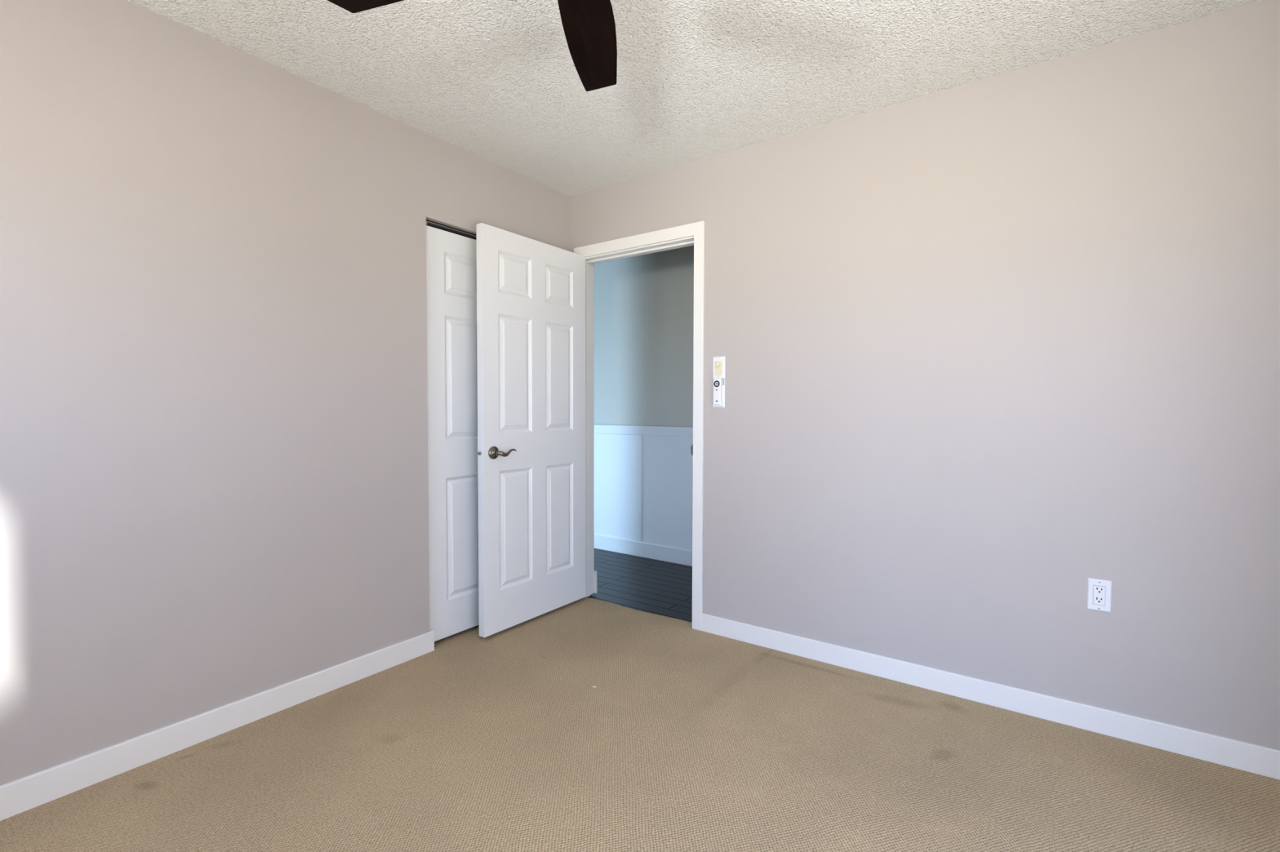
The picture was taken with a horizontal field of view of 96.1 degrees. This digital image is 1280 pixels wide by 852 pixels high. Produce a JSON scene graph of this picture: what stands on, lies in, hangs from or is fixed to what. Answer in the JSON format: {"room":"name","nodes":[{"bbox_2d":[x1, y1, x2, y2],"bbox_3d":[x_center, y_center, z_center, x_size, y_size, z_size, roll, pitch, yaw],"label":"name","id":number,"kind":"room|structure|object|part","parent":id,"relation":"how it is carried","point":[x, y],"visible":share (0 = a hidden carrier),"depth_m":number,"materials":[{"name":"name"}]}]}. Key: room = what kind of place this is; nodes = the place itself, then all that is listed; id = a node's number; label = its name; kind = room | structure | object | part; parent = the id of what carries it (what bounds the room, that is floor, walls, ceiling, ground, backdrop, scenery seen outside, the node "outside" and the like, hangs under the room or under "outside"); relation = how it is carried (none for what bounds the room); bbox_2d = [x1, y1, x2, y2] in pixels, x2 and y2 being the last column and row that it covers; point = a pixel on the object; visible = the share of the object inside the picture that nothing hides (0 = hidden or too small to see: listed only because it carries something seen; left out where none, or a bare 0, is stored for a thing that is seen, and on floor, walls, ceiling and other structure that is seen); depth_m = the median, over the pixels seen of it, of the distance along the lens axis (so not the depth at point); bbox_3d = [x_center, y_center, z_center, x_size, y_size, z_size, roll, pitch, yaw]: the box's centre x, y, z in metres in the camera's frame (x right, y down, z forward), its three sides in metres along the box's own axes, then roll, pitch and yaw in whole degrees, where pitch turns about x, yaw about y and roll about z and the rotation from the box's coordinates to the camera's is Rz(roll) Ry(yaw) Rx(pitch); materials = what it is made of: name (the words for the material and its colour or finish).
{"room":"empty bedroom","nodes":[
{"label":"empty bedroom","id":0,"kind":"room"},
{"bbox_2d":[0,0,569,786],"bbox_3d":[-1.438,-0.122,2.196,0.120,2.456,3.320,1,2,35],"label":"wall","id":1,"kind":"structure","parent":0,"point":[214,464],"depth_m":1.97,"materials":[{"name":"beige paint"}]},
{"bbox_2d":[0,631,434,821],"bbox_3d":[-1.634,1.054,1.847,0.012,0.094,2.228,1,2,35],"label":"baseboard","id":2,"kind":"structure","parent":1,"relation":"attached to","point":[20,796],"depth_m":1.97,"materials":[{"name":"white paint"}]},
{"bbox_2d":[426,219,476,239],"bbox_3d":[-0.811,-0.974,3.030,0.042,0.025,0.779,1,2,35],"label":"closet track","id":3,"kind":"object","parent":1,"relation":"attached to","point":[428,223],"visible":0.33,"depth_m":2.83,"materials":[{"name":"black metal"}]},
{"bbox_2d":[426,225,479,641],"bbox_3d":[-0.810,0.042,3.064,0.035,2.002,0.762,1,2,35],"label":"door","id":4,"kind":"structure","parent":3,"relation":"hanging from","point":[451,257],"depth_m":2.87,"materials":[{"name":"white paint"}]},
{"bbox_2d":[0,548,1279,851],"bbox_3d":[-0.860,1.083,3.294,7.600,0.050,5.720,1,2,35],"label":"floor","id":5,"kind":"structure","parent":0,"point":[585,724],"depth_m":1.85,"materials":[{"name":"beige carpet"}]},
{"bbox_2d":[594,245,693,426],"bbox_3d":[0.061,-0.194,4.546,7.600,2.452,0.100,1,2,35],"label":"wall","id":6,"kind":"structure","parent":0,"point":[644,304],"depth_m":4.49,"materials":[{"name":"grey paint"}]},
{"bbox_2d":[594,424,693,566],"bbox_3d":[0.024,0.516,4.518,7.600,1.034,0.024,1,2,35],"label":"wainscoting","id":7,"kind":"structure","parent":6,"relation":"attached to","point":[643,475],"depth_m":4.51,"materials":[{"name":"white paint"}]},
{"bbox_3d":[0.024,0.976,4.534,7.600,0.114,0.020,1,2,35],"label":"rail","id":8,"kind":"part","parent":7,"relation":"part of","materials":[{"name":"white paint"}]},
{"bbox_3d":[0.025,0.035,4.503,7.600,0.072,0.024,1,2,35],"label":"chair rail","id":9,"kind":"part","parent":7,"relation":"part of","materials":[{"name":"white paint"}]},
{"bbox_2d":[128,0,1259,195],"bbox_3d":[-0.042,-1.365,1.166,3.540,0.100,3.320,1,2,35],"label":"ceiling","id":10,"kind":"structure","parent":0,"point":[499,82],"depth_m":2.10,"materials":[{"name":"white paint"}]},
{"bbox_2d":[328,0,617,91],"bbox_3d":[-0.214,-1.137,1.159,1.206,0.356,1.189,1,2,35],"label":"ceiling fan","id":11,"kind":"object","parent":10,"relation":"hanging from","point":[588,26],"visible":1,"depth_m":1.54,"materials":[{"name":"brown wood"}]},
{"bbox_3d":[-0.552,-1.050,1.355,0.429,0.006,0.152,1,12,27],"label":"blade","id":12,"kind":"part","parent":11,"relation":"part of","materials":[{"name":"brown wood"}]},
{"bbox_3d":[-0.128,-1.057,1.583,0.152,0.006,0.429,-10,0,9],"label":"blade","id":13,"kind":"part","parent":11,"relation":"part of","materials":[{"name":"brown wood"}]},
{"bbox_2d":[569,0,1279,750],"bbox_3d":[0.960,-0.131,2.601,3.520,2.452,0.120,1,2,35],"label":"wall","id":14,"kind":"structure","parent":0,"point":[993,347],"depth_m":2.18,"materials":[{"name":"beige paint"}]},
{"bbox_2d":[594,570,596,593],"bbox_3d":[-0.299,0.979,3.624,0.068,0.140,0.006,1,2,35],"label":"trim","id":15,"kind":"structure","parent":14,"relation":"attached to","point":[595,572],"depth_m":3.61,"materials":[{"name":"white paint"}]},
{"bbox_2d":[573,220,704,631],"bbox_3d":[-0.006,0.006,3.292,0.911,2.131,0.150,1,2,35],"label":"trim","id":16,"kind":"structure","parent":14,"relation":"attached to","point":[693,233],"depth_m":3.07,"materials":[{"name":"white paint"}]},
{"bbox_2d":[475,222,586,637],"bbox_3d":[-0.564,0.022,3.148,0.169,2.040,0.796,1,2,36],"label":"door","id":17,"kind":"structure","parent":16,"relation":"attached to","point":[531,293],"depth_m":3.07,"materials":[{"name":"white paint"}]},
{"bbox_3d":[-0.787,0.135,2.839,0.025,0.056,0.002,1,2,35],"label":"latch plate","id":18,"kind":"part","parent":17,"relation":"part of","materials":[{"name":"white metal"}]},
{"bbox_3d":[-0.725,0.134,2.871,0.020,0.065,0.065,1,2,36],"label":"lever handle","id":19,"kind":"part","parent":17,"relation":"part of","materials":[{"name":"silver metal"}]},
{"bbox_3d":[-0.670,0.135,2.896,0.045,0.038,0.126,1,2,36],"label":"lever","id":20,"kind":"part","parent":17,"relation":"part of","materials":[{"name":"silver metal"}]},
{"bbox_3d":[0.033,-0.002,3.347,0.911,2.119,0.014,1,2,35],"label":"hallway casing","id":21,"kind":"part","parent":16,"relation":"part of","materials":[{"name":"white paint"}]},
{"bbox_3d":[0.283,0.125,3.030,0.006,0.057,0.048,1,2,35],"label":"strike plate","id":22,"kind":"part","parent":16,"relation":"part of","materials":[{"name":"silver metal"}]},
{"bbox_2d":[712,378,724,407],"bbox_3d":[0.399,-0.166,2.922,0.070,0.145,0.007,1,2,35],"label":"remote holder","id":23,"kind":"object","parent":14,"relation":"attached to","point":[722,380],"visible":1,"depth_m":2.91,"materials":[{"name":"white plastic"}]},
{"bbox_2d":[713,377,722,406],"bbox_3d":[0.392,-0.171,2.912,0.045,0.142,0.019,1,2,35],"label":"remote","id":24,"kind":"object","parent":23,"relation":"attached to","point":[717,381],"visible":1,"depth_m":2.90,"materials":[{"name":"white plastic"}]},
{"bbox_2d":[712,355,724,378],"bbox_3d":[0.395,-0.296,2.912,0.070,0.113,0.021,1,2,35],"label":"dimmer switch","id":25,"kind":"object","parent":14,"relation":"attached to","point":[718,362],"visible":1,"depth_m":2.91,"materials":[{"name":"white plastic"}]},
{"bbox_2d":[701,613,1279,780],"bbox_3d":[1.290,1.049,2.321,2.369,0.089,0.012,1,2,35],"label":"baseboard","id":26,"kind":"structure","parent":14,"relation":"attached to","point":[1233,753],"depth_m":2.19,"materials":[{"name":"white paint"}]},
{"bbox_2d":[1086,577,1111,613],"bbox_3d":[1.643,0.606,2.059,0.069,0.114,0.008,1,2,35],"label":"wall outlet","id":27,"kind":"object","parent":14,"relation":"attached to","point":[1099,597],"visible":1,"depth_m":2.06,"materials":[{"name":"white plastic"}]},
{"bbox_2d":[1093,585,1105,605],"bbox_3d":[1.642,0.607,2.057,0.033,0.067,0.004,1,2,35],"label":"receptacle","id":28,"kind":"object","parent":27,"relation":"attached to","point":[1099,591],"depth_m":2.06,"materials":[{"name":"white plastic"}]}
]}

